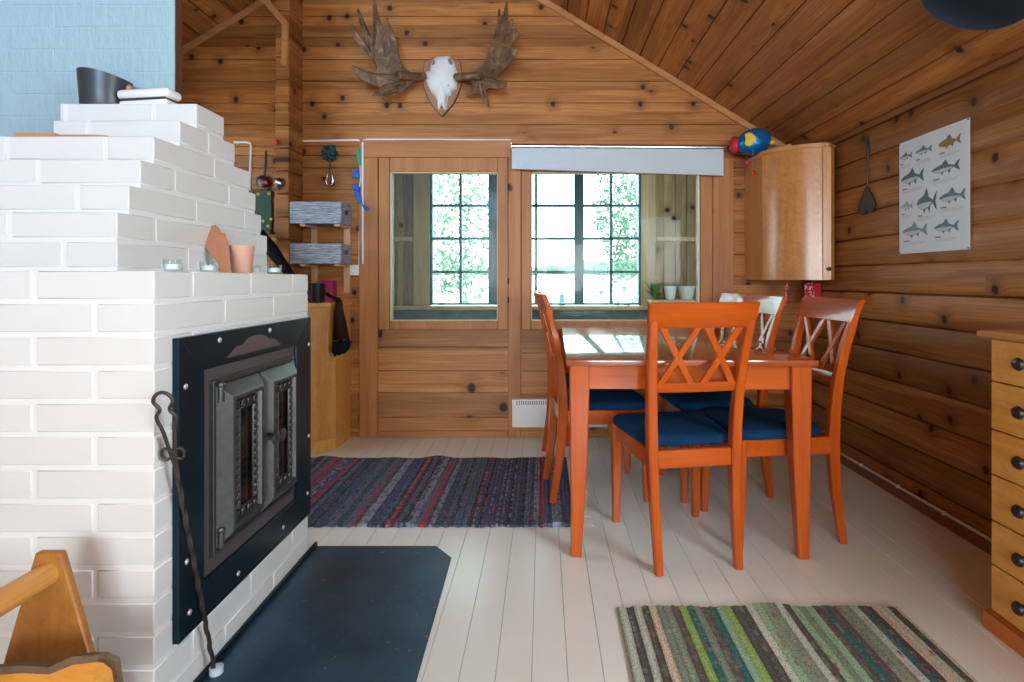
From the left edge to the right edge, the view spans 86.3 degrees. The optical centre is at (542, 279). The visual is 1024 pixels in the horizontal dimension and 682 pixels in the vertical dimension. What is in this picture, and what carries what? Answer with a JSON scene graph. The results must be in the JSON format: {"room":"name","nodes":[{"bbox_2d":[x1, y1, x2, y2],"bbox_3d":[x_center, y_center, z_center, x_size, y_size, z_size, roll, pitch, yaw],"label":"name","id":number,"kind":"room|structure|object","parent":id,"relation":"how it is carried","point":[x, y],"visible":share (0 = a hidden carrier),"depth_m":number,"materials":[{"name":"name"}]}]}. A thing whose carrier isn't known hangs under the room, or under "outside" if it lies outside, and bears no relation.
{"room":"traditional dwelling","nodes":[
{"label":"traditional dwelling","id":0,"kind":"room"},
{"bbox_2d":[0,0,181,136],"bbox_3d":[-1.879,-0.522,1.884,1.241,3.123,0.036,0,0,0],"label":"wall","id":1,"kind":"structure","parent":0,"point":[43,43],"depth_m":1.87,"materials":[{"name":"teal paint"}]},
{"bbox_2d":[182,0,256,45],"bbox_3d":[-1.710,-1.964,-0.495,1.580,0.990,8.210,0,0,0],"label":"ceiling","id":2,"kind":"structure","parent":0,"point":[198,16],"depth_m":3.49,"materials":[{"name":"brown wood"}]},
{"bbox_2d":[275,0,302,273],"bbox_3d":[-1.633,-0.463,3.510,0.088,3.004,0.199,0,0,0],"label":"wall","id":3,"kind":"structure","parent":0,"point":[289,82],"depth_m":3.42,"materials":[{"name":"brown wood"}]},
{"bbox_2d":[261,0,288,66],"bbox_3d":[-1.676,-1.557,3.400,0.180,0.445,0.020,0,0,0],"label":"trim","id":4,"kind":"structure","parent":3,"relation":"attached to","point":[285,25],"depth_m":3.39,"materials":[{"name":"brown wood"}]},
{"bbox_2d":[273,178,283,189],"bbox_3d":[-1.650,-0.600,3.401,0.062,0.075,0.016,0,0,0],"label":"thermometer","id":5,"kind":"object","parent":3,"relation":"attached to","point":[278,182],"visible":1,"depth_m":3.39,"materials":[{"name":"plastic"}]},
{"bbox_2d":[182,0,802,436],"bbox_3d":[-0.395,-0.685,3.655,4.300,3.449,0.090,0,0,0],"label":"wall","id":6,"kind":"structure","parent":0,"point":[564,82],"depth_m":3.61,"materials":[{"name":"brown wood"}]},
{"bbox_2d":[182,0,271,54],"bbox_3d":[-1.705,-1.927,3.599,1.591,0.992,0.020,0,0,0],"label":"trim","id":7,"kind":"structure","parent":6,"relation":"attached to","point":[251,8],"depth_m":3.59,"materials":[{"name":"brown wood"}]},
{"bbox_2d":[233,141,251,189],"bbox_3d":[-1.984,-0.757,3.606,0.121,0.324,0.015,0,0,0],"label":"conduit","id":8,"kind":"object","parent":6,"relation":"attached to","point":[250,158],"visible":0.96,"depth_m":3.60,"materials":[{"name":"white plastic"}]},
{"bbox_2d":[252,190,272,233],"bbox_3d":[-1.860,-0.447,3.584,0.152,0.290,0.047,0,0,0],"label":"tray","id":9,"kind":"object","parent":6,"relation":"attached to","point":[263,198],"visible":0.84,"depth_m":3.60,"materials":[{"name":"metal"}]},
{"bbox_2d":[256,151,269,187],"bbox_3d":[-1.844,-0.730,3.593,0.086,0.240,0.030,0,0,0],"label":"ladle","id":10,"kind":"object","parent":6,"relation":"hanging from","point":[262,181],"visible":1,"depth_m":3.58,"materials":[{"name":"black metal"}]},
{"bbox_2d":[300,224,350,292],"bbox_3d":[-1.400,-0.202,3.515,0.257,0.576,0.190,0,0,0],"label":"wall rack","id":11,"kind":"object","parent":6,"relation":"attached to","point":[314,229],"visible":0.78,"depth_m":3.59,"materials":[{"name":"brown wood"}]},
{"bbox_2d":[290,202,350,225],"bbox_3d":[-1.423,-0.422,3.495,0.321,0.136,0.181,0,0,0],"label":"crate","id":12,"kind":"object","parent":11,"relation":"on","point":[310,213],"visible":0.88,"depth_m":3.40,"materials":[{"name":"grey wood"}]},
{"bbox_2d":[290,244,350,263],"bbox_3d":[-1.423,-0.166,3.495,0.321,0.125,0.181,0,0,0],"label":"crate","id":13,"kind":"object","parent":11,"relation":"on","point":[299,253],"visible":0.97,"depth_m":3.40,"materials":[{"name":"grey wood"}]},
{"bbox_2d":[321,144,338,185],"bbox_3d":[-1.397,-0.757,3.576,0.098,0.274,0.066,0,0,0],"label":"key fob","id":14,"kind":"object","parent":6,"relation":"hanging from","point":[330,151],"visible":1,"depth_m":3.56,"materials":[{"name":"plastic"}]},
{"bbox_2d":[303,139,359,264],"bbox_3d":[-1.394,-0.513,3.606,0.388,0.840,0.013,0,0,0],"label":"cable","id":15,"kind":"object","parent":6,"relation":"attached to","point":[331,139],"visible":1,"depth_m":3.60,"materials":[{"name":"white plastic"}]},
{"bbox_2d":[350,265,358,275],"bbox_3d":[-1.242,-0.065,3.596,0.060,0.070,0.035,0,0,0],"label":"light switch","id":16,"kind":"object","parent":6,"relation":"attached to","point":[354,269],"visible":1,"depth_m":3.58,"materials":[{"name":"white plastic"}]},
{"bbox_2d":[352,148,368,210],"bbox_3d":[-1.202,-0.664,3.580,0.112,0.419,0.028,0,0,0],"label":"garland","id":17,"kind":"object","parent":6,"relation":"hanging from","point":[356,174],"visible":1,"depth_m":3.58},
{"bbox_2d":[359,157,378,437],"bbox_3d":[-1.151,0.116,3.604,0.122,1.848,0.024,0,0,0],"label":"trim","id":18,"kind":"structure","parent":6,"relation":"attached to","point":[368,271],"depth_m":3.59,"materials":[{"name":"brown wood"}]},
{"bbox_2d":[350,0,518,117],"bbox_3d":[-0.658,-1.410,3.446,1.017,0.670,0.323,0,0,0],"label":"antler mount","id":19,"kind":"object","parent":6,"relation":"attached to","point":[442,77],"visible":1,"depth_m":3.44,"materials":[{"name":"brown wood"}]},
{"bbox_2d":[362,138,510,263],"bbox_3d":[-0.703,-0.521,3.598,0.983,0.830,0.024,0,0,0],"label":"cable","id":20,"kind":"object","parent":6,"relation":"attached to","point":[367,138],"visible":1,"depth_m":3.59,"materials":[{"name":"white plastic"}]},
{"bbox_2d":[378,330,507,430],"bbox_3d":[-0.659,0.665,3.608,0.864,0.667,0.010,0,0,0],"label":"wall panel","id":21,"kind":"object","parent":6,"relation":"attached to","point":[429,380],"depth_m":3.60,"materials":[{"name":"brown wood"}]},
{"bbox_2d":[378,431,507,436],"bbox_3d":[-0.720,1.018,3.607,0.977,0.043,0.018,0,0,0],"label":"trim","id":22,"kind":"structure","parent":6,"relation":"attached to","point":[380,433],"depth_m":3.60,"materials":[{"name":"brown wood"}]},
{"bbox_2d":[379,158,508,329],"bbox_3d":[-0.654,-0.240,3.619,0.864,1.136,0.071,0,0,0],"label":"window","id":23,"kind":"structure","parent":6,"relation":"in","point":[387,166],"depth_m":3.60,"materials":[{"name":"brown wood"}]},
{"bbox_2d":[508,157,520,437],"bbox_3d":[-0.187,0.116,3.604,0.083,1.848,0.024,0,0,0],"label":"trim","id":24,"kind":"structure","parent":6,"relation":"attached to","point":[514,175],"depth_m":3.59,"materials":[{"name":"brown wood"}]},
{"bbox_2d":[359,140,733,157],"bbox_3d":[0.023,-0.864,3.604,2.471,0.113,0.024,0,0,0],"label":"trim","id":25,"kind":"structure","parent":6,"relation":"attached to","point":[371,148],"depth_m":3.59,"materials":[{"name":"brown wood"}]},
{"bbox_2d":[512,398,606,426],"bbox_3d":[0.109,0.869,3.580,0.622,0.183,0.067,0,0,0],"label":"heater","id":26,"kind":"object","parent":6,"relation":"attached to","point":[526,412],"visible":0.39,"depth_m":3.55,"materials":[{"name":"white metal"}]},
{"bbox_2d":[521,330,644,436],"bbox_3d":[0.488,0.686,3.608,1.270,0.709,0.010,0,0,0],"label":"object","id":27,"kind":"structure","parent":6,"relation":"attached to","point":[534,379],"depth_m":3.60,"materials":[{"name":"brown wood"}]},
{"bbox_2d":[521,169,711,329],"bbox_3d":[0.488,-0.240,3.627,1.262,1.136,0.055,0,0,0],"label":"window","id":28,"kind":"structure","parent":6,"relation":"in","point":[704,181],"depth_m":3.60,"materials":[{"name":"brown wood"}]},
{"bbox_2d":[511,142,729,175],"bbox_3d":[0.509,-0.785,3.560,1.438,0.219,0.072,0,0,0],"label":"roller blind","id":29,"kind":"object","parent":6,"relation":"attached to","point":[621,158],"visible":0.89,"depth_m":3.53,"materials":[{"name":"white fabric"}]},
{"bbox_2d":[536,0,784,146],"bbox_3d":[0.390,-1.607,3.599,2.641,1.632,0.020,0,0,0],"label":"trim","id":30,"kind":"structure","parent":6,"relation":"attached to","point":[547,3],"depth_m":3.59,"materials":[{"name":"brown wood"}]},
{"bbox_2d":[712,157,733,332],"bbox_3d":[1.189,0.116,3.604,0.139,1.848,0.024,0,0,0],"label":"trim","id":31,"kind":"structure","parent":6,"relation":"attached to","point":[722,186],"depth_m":3.59,"materials":[{"name":"brown wood"}]},
{"bbox_2d":[394,175,695,319],"bbox_3d":[0.000,-0.135,5.640,4.000,2.550,0.080,0,0,0],"label":"wall","id":32,"kind":"structure","parent":0,"point":[675,194],"depth_m":5.60,"materials":[{"name":"beige wood"}]},
{"bbox_2d":[394,237,412,241],"bbox_3d":[-1.505,-0.419,5.590,0.339,0.046,0.040,0,0,0],"label":"trim","id":33,"kind":"structure","parent":32,"relation":"attached to","point":[396,239],"depth_m":5.57,"materials":[{"name":"beige wood"}]},
{"bbox_2d":[413,175,429,305],"bbox_3d":[-1.243,-0.572,5.590,0.164,1.677,0.040,0,0,0],"label":"trim","id":34,"kind":"structure","parent":32,"relation":"attached to","point":[421,183],"depth_m":5.57,"materials":[{"name":"beige wood"}]},
{"bbox_2d":[430,175,492,304],"bbox_3d":[-0.848,-0.488,5.624,0.666,1.490,0.072,0,0,0],"label":"window","id":35,"kind":"structure","parent":32,"relation":"in","point":[460,205],"depth_m":5.59,"materials":[{"name":"teal paint"}]},
{"bbox_2d":[394,306,647,309],"bbox_3d":[0.000,0.283,5.553,4.000,0.037,0.105,0,0,0],"label":"trim","id":36,"kind":"structure","parent":32,"relation":"attached to","point":[395,307],"depth_m":5.50,"materials":[{"name":"beige wood"}]},
{"bbox_2d":[493,175,578,304],"bbox_3d":[-0.072,-0.488,5.624,0.882,1.490,0.072,0,0,0],"label":"window","id":37,"kind":"structure","parent":32,"relation":"in","point":[575,205],"depth_m":5.59,"materials":[{"name":"teal paint"}]},
{"bbox_2d":[579,175,640,304],"bbox_3d":[0.699,-0.488,5.624,0.656,1.490,0.072,0,0,0],"label":"window","id":38,"kind":"structure","parent":32,"relation":"in","point":[582,205],"depth_m":5.59,"materials":[{"name":"teal paint"}]},
{"bbox_2d":[640,175,655,305],"bbox_3d":[1.076,-0.572,5.590,0.149,1.677,0.040,0,0,0],"label":"trim","id":39,"kind":"structure","parent":32,"relation":"attached to","point":[648,182],"depth_m":5.57,"materials":[{"name":"beige wood"}]},
{"bbox_2d":[656,237,695,241],"bbox_3d":[1.449,-0.419,5.590,0.575,0.046,0.040,0,0,0],"label":"trim","id":40,"kind":"structure","parent":32,"relation":"attached to","point":[658,239],"depth_m":5.57,"materials":[{"name":"beige wood"}]},
{"bbox_2d":[307,437,1023,681],"bbox_3d":[-0.395,1.070,-0.485,4.210,0.060,8.230,0,0,0],"label":"floor","id":41,"kind":"structure","parent":0,"point":[515,605],"depth_m":1.97,"materials":[{"name":"beige paint"}]},
{"bbox_2d":[0,550,95,663],"bbox_3d":[-1.020,0.801,0.895,0.328,0.478,0.488,0,0,0],"label":"carrier","id":42,"kind":"object","parent":41,"relation":"on","point":[51,624],"visible":0.83,"depth_m":1.12,"materials":[{"name":"orange wood"}]},
{"bbox_2d":[0,104,310,681],"bbox_3d":[-1.276,0.243,1.698,0.950,1.594,0.907,0,0,0],"label":"brick fireplace","id":43,"kind":"object","parent":41,"relation":"on","point":[93,324],"visible":0.98,"depth_m":1.39,"materials":[{"name":"white brick"}]},
{"bbox_2d":[15,132,108,136],"bbox_3d":[-1.376,-0.410,1.565,0.248,0.017,0.036,0,0,0],"label":"wooden spatula","id":44,"kind":"object","parent":43,"relation":"on","point":[17,134],"visible":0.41,"depth_m":1.55,"materials":[{"name":"brown wood"}]},
{"bbox_2d":[76,67,132,103],"bbox_3d":[-1.431,-0.614,1.788,0.159,0.120,0.142,0,0,0],"label":"pot","id":45,"kind":"object","parent":43,"relation":"on","point":[95,86],"visible":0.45,"depth_m":1.73,"materials":[{"name":"grey metal"}]},
{"bbox_2d":[117,88,180,103],"bbox_3d":[-1.272,-0.582,1.762,0.184,0.056,0.068,0,0,8],"label":"plastic box","id":46,"kind":"object","parent":43,"relation":"on","point":[150,95],"visible":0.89,"depth_m":1.73,"materials":[{"name":"white plastic"}]},
{"bbox_2d":[163,263,181,269],"bbox_3d":[-0.955,-0.037,1.405,0.052,0.032,0.052,0,0,0],"label":"tealight holder","id":47,"kind":"object","parent":43,"relation":"on","point":[172,266],"visible":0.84,"depth_m":1.39,"materials":[{"name":"clear glass"}]},
{"bbox_2d":[200,265,215,269],"bbox_3d":[-0.950,-0.037,1.545,0.052,0.032,0.052,0,0,0],"label":"tealight holder","id":48,"kind":"object","parent":43,"relation":"on","point":[202,267],"visible":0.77,"depth_m":1.53,"materials":[{"name":"clear glass"}]},
{"bbox_2d":[205,225,230,272],"bbox_3d":[-1.037,-0.101,1.749,0.152,0.160,0.049,0,0,34],"label":"clay piece","id":49,"kind":"object","parent":43,"relation":"on","point":[217,244],"visible":0.98,"depth_m":1.74,"materials":[{"name":"ceramic"}]},
{"bbox_2d":[229,245,254,272],"bbox_3d":[-0.998,-0.067,1.805,0.079,0.093,0.079,0,0,0],"label":"clay cup","id":50,"kind":"object","parent":43,"relation":"on","point":[241,256],"visible":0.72,"depth_m":1.78,"materials":[{"name":"ceramic"}]},
{"bbox_2d":[237,393,257,517],"bbox_3d":[-0.849,0.498,1.559,0.006,0.328,0.120,0,0,0],"label":"grille","id":51,"kind":"object","parent":43,"relation":"attached to","point":[247,504],"depth_m":1.59,"materials":[{"name":"metal"}]},
{"bbox_2d":[252,268,259,271],"bbox_3d":[-1.015,-0.037,1.925,0.036,0.032,0.036,0,0,0],"label":"tealight holder","id":52,"kind":"object","parent":43,"relation":"on","point":[253,269],"visible":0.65,"depth_m":1.91,"materials":[{"name":"clear glass"}]},
{"bbox_2d":[268,268,279,271],"bbox_3d":[-0.945,-0.037,1.915,0.052,0.032,0.052,0,0,0],"label":"tealight holder","id":53,"kind":"object","parent":43,"relation":"on","point":[269,269],"visible":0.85,"depth_m":1.90,"materials":[{"name":"clear glass"}]},
{"bbox_2d":[277,379,291,486],"bbox_3d":[-0.849,0.498,1.781,0.006,0.328,0.120,0,0,0],"label":"grille","id":54,"kind":"object","parent":43,"relation":"attached to","point":[284,479],"depth_m":1.81,"materials":[{"name":"metal"}]},
{"bbox_2d":[193,542,450,681],"bbox_3d":[-0.605,1.029,1.641,0.568,0.022,0.963,0,0,0],"label":"plate","id":55,"kind":"object","parent":41,"relation":"on","point":[340,613],"visible":1,"depth_m":1.66,"materials":[{"name":"metal"}]},
{"bbox_2d":[151,390,223,676],"bbox_3d":[-0.858,0.641,1.335,0.051,0.786,0.234,0,0,0],"label":"tongs","id":56,"kind":"object","parent":55,"relation":"on","point":[216,669],"visible":1,"depth_m":1.30,"materials":[{"name":"metal"}]},
{"bbox_2d":[307,301,351,453],"bbox_3d":[-1.424,0.589,3.353,0.320,0.902,0.506,0,0,0],"label":"base cabinet","id":57,"kind":"object","parent":41,"relation":"on","point":[330,375],"visible":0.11,"depth_m":3.30,"materials":[{"name":"orange wood"}]},
{"bbox_2d":[260,230,310,301],"bbox_3d":[-1.598,-0.118,3.307,0.454,0.500,0.078,0,0,17],"label":"closed umbrella","id":58,"kind":"object","parent":57,"relation":"on","point":[273,252],"visible":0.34,"depth_m":3.28,"materials":[{"name":"black fabric"}]},
{"bbox_2d":[308,283,325,302],"bbox_3d":[-1.368,0.079,3.300,0.104,0.118,0.104,0,0,0],"label":"cup","id":59,"kind":"object","parent":57,"relation":"on","point":[316,291],"visible":0.97,"depth_m":3.26,"materials":[{"name":"ceramic"}]},
{"bbox_2d":[320,280,336,301],"bbox_3d":[-1.359,0.070,3.455,0.081,0.136,0.072,0,0,0],"label":"box","id":60,"kind":"object","parent":57,"relation":"on","point":[331,285],"visible":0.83,"depth_m":3.42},
{"bbox_2d":[325,292,350,356],"bbox_3d":[-1.242,0.267,3.282,0.186,0.388,0.068,0,0,21],"label":"net bag","id":61,"kind":"object","parent":57,"relation":"hanging from","point":[340,330],"visible":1,"depth_m":3.25,"materials":[{"name":"black fabric"}]},
{"bbox_2d":[307,455,595,527],"bbox_3d":[-0.613,1.028,2.724,1.675,0.023,0.881,0,0,0],"label":"rag rug","id":62,"kind":"object","parent":41,"relation":"on","point":[436,491],"visible":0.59,"depth_m":2.65,"materials":[{"name":"fabric"}]},
{"bbox_2d":[533,290,630,468],"bbox_3d":[0.209,0.546,3.135,0.534,0.965,0.409,0,0,-4],"label":"dining chair","id":63,"kind":"object","parent":62,"relation":"on","point":[545,436],"visible":0.08,"depth_m":3.26,"materials":[{"name":"brown wood"}]},
{"bbox_2d":[566,373,568,388],"bbox_3d":[0.282,0.577,3.140,0.387,0.046,0.409,0,0,-4],"label":"seat cushion","id":64,"kind":"object","parent":63,"relation":"on","point":[567,374],"depth_m":3.06,"materials":[{"name":"blue fabric"}]},
{"bbox_2d":[533,292,647,503],"bbox_3d":[0.221,0.546,2.687,0.534,0.965,0.409,0,0,-6],"label":"dining chair","id":65,"kind":"object","parent":62,"relation":"on","point":[604,404],"visible":0.76,"depth_m":2.51,"materials":[{"name":"brown wood"}]},
{"bbox_2d":[567,388,644,409],"bbox_3d":[0.294,0.577,2.695,0.387,0.046,0.409,0,0,-6],"label":"seat cushion","id":66,"kind":"object","parent":65,"relation":"on","point":[599,399],"depth_m":2.55,"materials":[{"name":"blue fabric"}]},
{"bbox_2d":[611,302,760,576],"bbox_3d":[0.528,0.559,2.133,0.409,0.965,0.534,0,0,-9],"label":"dining chair","id":67,"kind":"object","parent":41,"relation":"on","point":[641,434],"visible":1,"depth_m":1.96,"materials":[{"name":"brown wood"}]},
{"bbox_2d":[613,411,727,445],"bbox_3d":[0.517,0.591,2.206,0.409,0.046,0.387,0,0,-8],"label":"seat cushion","id":68,"kind":"object","parent":67,"relation":"on","point":[675,428],"depth_m":2.11,"materials":[{"name":"blue fabric"}]},
{"bbox_2d":[561,326,818,559],"bbox_3d":[0.563,0.667,2.735,0.924,0.746,1.465,0,0,1],"label":"dining table","id":69,"kind":"object","parent":41,"relation":"on","point":[595,357],"visible":0.82,"depth_m":2.04,"materials":[{"name":"brown wood"}]},
{"bbox_2d":[658,292,745,471],"bbox_3d":[0.893,0.559,3.164,0.534,0.965,0.409,0,0,-3],"label":"dining chair","id":70,"kind":"object","parent":41,"relation":"on","point":[725,297],"visible":0.06,"depth_m":3.23,"materials":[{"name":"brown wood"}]},
{"bbox_2d":[658,294,787,502],"bbox_3d":[0.887,0.559,2.751,0.534,0.965,0.409,0,0,-5],"label":"dining chair","id":71,"kind":"object","parent":41,"relation":"on","point":[773,305],"visible":0.44,"depth_m":2.60,"materials":[{"name":"brown wood"}]},
{"bbox_2d":[659,390,752,411],"bbox_3d":[0.814,0.591,2.745,0.387,0.046,0.409,0,0,-5],"label":"seat cushion","id":72,"kind":"object","parent":71,"relation":"on","point":[683,401],"depth_m":2.62,"materials":[{"name":"blue fabric"}]},
{"bbox_2d":[700,297,864,545],"bbox_3d":[0.983,0.559,2.294,0.534,0.965,0.409,0,0,-4],"label":"dining chair","id":73,"kind":"object","parent":41,"relation":"on","point":[763,429],"visible":0.73,"depth_m":2.14,"materials":[{"name":"brown wood"}]},
{"bbox_2d":[702,407,820,439],"bbox_3d":[0.910,0.591,2.289,0.387,0.046,0.409,0,0,-4],"label":"seat cushion","id":74,"kind":"object","parent":73,"relation":"on","point":[758,423],"depth_m":2.19,"materials":[{"name":"blue fabric"}]},
{"bbox_2d":[617,602,977,681],"bbox_3d":[0.675,1.028,1.260,0.885,0.022,0.933,0,0,0],"label":"rag rug","id":75,"kind":"object","parent":41,"relation":"on","point":[763,641],"visible":1,"depth_m":1.54,"materials":[{"name":"fabric"}]},
{"bbox_2d":[977,330,1023,657],"bbox_3d":[1.495,0.595,1.228,0.380,0.890,0.837,0,0,0],"label":"dresser","id":76,"kind":"object","parent":41,"relation":"on","point":[1005,619],"visible":1,"depth_m":1.56,"materials":[{"name":"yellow wood"}]},
{"bbox_2d":[549,0,1023,144],"bbox_3d":[0.395,-1.644,-0.495,2.630,1.631,8.210,0,0,0],"label":"ceiling","id":77,"kind":"structure","parent":0,"point":[798,71],"depth_m":2.73,"materials":[{"name":"brown wood"}]},
{"bbox_2d":[920,0,1023,30],"bbox_3d":[1.428,-0.945,1.800,0.297,0.188,0.344,0,0,0],"label":"ceiling lamp","id":78,"kind":"object","parent":77,"relation":"attached to","point":[973,15],"visible":1,"depth_m":1.89,"materials":[{"name":"black plastic"}]},
{"bbox_2d":[801,46,1023,538],"bbox_3d":[1.738,0.092,-0.495,0.063,1.895,8.210,0,0,0],"label":"wall","id":79,"kind":"structure","parent":0,"point":[916,411],"depth_m":2.41,"materials":[{"name":"brown wood"}]},
{"bbox_2d":[744,142,834,279],"bbox_3d":[1.510,-0.392,3.345,0.364,0.784,0.526,0,0,0],"label":"upper cabinet","id":80,"kind":"object","parent":79,"relation":"attached to","point":[789,197],"visible":1,"depth_m":3.18,"materials":[{"name":"beige wood"}]},
{"bbox_2d":[729,128,774,174],"bbox_3d":[1.312,-0.798,3.419,0.256,0.310,0.154,0,0,0],"label":"fish","id":81,"kind":"object","parent":80,"relation":"on","point":[751,142],"visible":0.96,"depth_m":3.37},
{"bbox_2d":[785,283,788,304],"bbox_3d":[1.495,0.074,3.340,0.012,0.151,0.120,0,0,28],"label":"pot holder","id":82,"kind":"object","parent":80,"relation":"hanging from","point":[786,284],"visible":0.99,"depth_m":3.29,"materials":[{"name":"red fabric"}]},
{"bbox_2d":[804,280,820,296],"bbox_3d":[1.652,0.074,3.340,0.105,0.151,0.013,0,0,-6],"label":"pot holder","id":83,"kind":"object","parent":80,"relation":"hanging from","point":[811,289],"visible":0.73,"depth_m":3.33,"materials":[{"name":"red fabric"}]},
{"bbox_2d":[858,136,875,214],"bbox_3d":[1.701,-0.552,2.863,0.008,0.413,0.151,0,0,0],"label":"fly swatter","id":84,"kind":"object","parent":79,"relation":"attached to","point":[867,203],"visible":1,"depth_m":2.86,"materials":[{"name":"black plastic"}]},
{"bbox_2d":[840,454,991,555],"bbox_3d":[1.700,1.015,-0.500,0.023,0.050,8.200,0,0,0],"label":"baseboard","id":85,"kind":"structure","parent":79,"relation":"attached to","point":[960,530],"depth_m":2.41,"materials":[{"name":"brown wood"}]},
{"bbox_2d":[840,452,991,541],"bbox_3d":[1.693,0.984,2.390,0.018,0.016,2.380,0,0,0],"label":"cable","id":86,"kind":"object","parent":79,"relation":"attached to","point":[844,455],"visible":0.57,"depth_m":2.42,"materials":[{"name":"plastic"}]},
{"bbox_2d":[829,47,1023,144],"bbox_3d":[1.700,-0.805,-0.505,0.016,0.031,8.190,0,0,0],"label":"trim","id":87,"kind":"structure","parent":79,"relation":"attached to","point":[1018,54],"depth_m":2.33,"materials":[{"name":"brown wood"}]},
{"bbox_2d":[899,117,969,253],"bbox_3d":[1.701,-0.387,2.389,0.009,0.527,0.430,0,0,0],"label":"poster","id":88,"kind":"object","parent":79,"relation":"attached to","point":[934,166],"visible":1,"depth_m":2.36,"materials":[{"name":"paper"}]},
{"bbox_3d":[0.000,1.170,4.690,4.120,0.060,1.980,0,0,0],"label":"floor","id":89,"kind":"structure","parent":0,"visible":0},
{"bbox_2d":[646,299,695,301],"bbox_3d":[1.402,0.667,5.415,0.691,0.945,0.310,0,0,0],"label":"plant stand","id":90,"kind":"object","parent":89,"relation":"on","point":[647,300],"visible":0.2,"depth_m":5.26,"materials":[{"name":"beige wood"}]},
{"bbox_2d":[644,279,662,299],"bbox_3d":[1.101,0.087,5.398,0.189,0.216,0.167,0,0,0],"label":"potted plant","id":91,"kind":"object","parent":90,"relation":"on","point":[654,289],"visible":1,"depth_m":5.37,"materials":[{"name":"green plant"}]},
{"bbox_2d":[663,286,676,299],"bbox_3d":[1.254,0.128,5.380,0.127,0.135,0.127,0,0,0],"label":"plant pot","id":92,"kind":"object","parent":90,"relation":"on","point":[669,291],"visible":1,"depth_m":5.33,"materials":[{"name":"ceramic"}]},
{"bbox_2d":[678,286,694,299],"bbox_3d":[1.417,0.128,5.380,0.165,0.135,0.165,0,0,0],"label":"plant pot","id":93,"kind":"object","parent":90,"relation":"on","point":[685,292],"visible":1,"depth_m":5.32,"materials":[{"name":"ceramic"}]},
{"bbox_3d":[-1.015,0.969,0.938,0.232,0.086,0.080,0,0,0],"label":"log","id":94,"kind":"object","parent":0,"visible":0},
{"bbox_3d":[-1.010,0.888,0.948,0.223,0.081,0.080,0,0,0],"label":"log","id":95,"kind":"object","parent":94,"relation":"on","visible":0},
{"bbox_2d":[0,652,123,681],"bbox_3d":[-0.977,0.769,0.967,0.401,0.197,0.126,0,0,4],"label":"log","id":96,"kind":"object","parent":95,"relation":"on","point":[92,666],"visible":1,"depth_m":0.98,"materials":[{"name":"brown wood"}]},
{"label":"outside","id":97,"kind":"structure","parent":0,"visible":0},
{"bbox_2d":[432,268,638,305],"bbox_3d":[0.000,-1.210,112.850,240.000,7.500,214.300,0,0,0],"label":"ground","id":98,"kind":"structure","parent":97,"point":[552,286],"depth_m":35.67,"materials":[{"name":"white snow"}]},
{"bbox_2d":[434,175,487,305],"bbox_3d":[-1.852,-1.409,10.380,1.980,6.005,2.079,0,0,0],"label":"birch tree","id":99,"kind":"object","parent":98,"relation":"on","point":[442,265],"visible":0.62,"depth_m":10.39,"materials":[{"name":"green plant"}]},
{"bbox_2d":[452,259,636,275],"bbox_3d":[-0.476,-1.315,69.991,121.836,2.868,10.339,0,0,0],"label":"treeline","id":100,"kind":"object","parent":98,"relation":"on","point":[589,265],"visible":0.02,"depth_m":67.98,"materials":[{"name":"plant"}]},
{"bbox_2d":[559,294,564,305],"bbox_3d":[0.314,0.880,9.000,0.100,1.320,0.095,0,0,0],"label":"post","id":101,"kind":"object","parent":98,"relation":"on","point":[561,296],"visible":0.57,"depth_m":8.96,"materials":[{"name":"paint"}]},
{"bbox_2d":[591,175,636,305],"bbox_3d":[1.948,-1.409,9.906,2.166,6.005,2.308,0,0,35],"label":"birch tree","id":102,"kind":"object","parent":98,"relation":"on","point":[625,224],"visible":0.33,"depth_m":9.80,"materials":[{"name":"green plant"}]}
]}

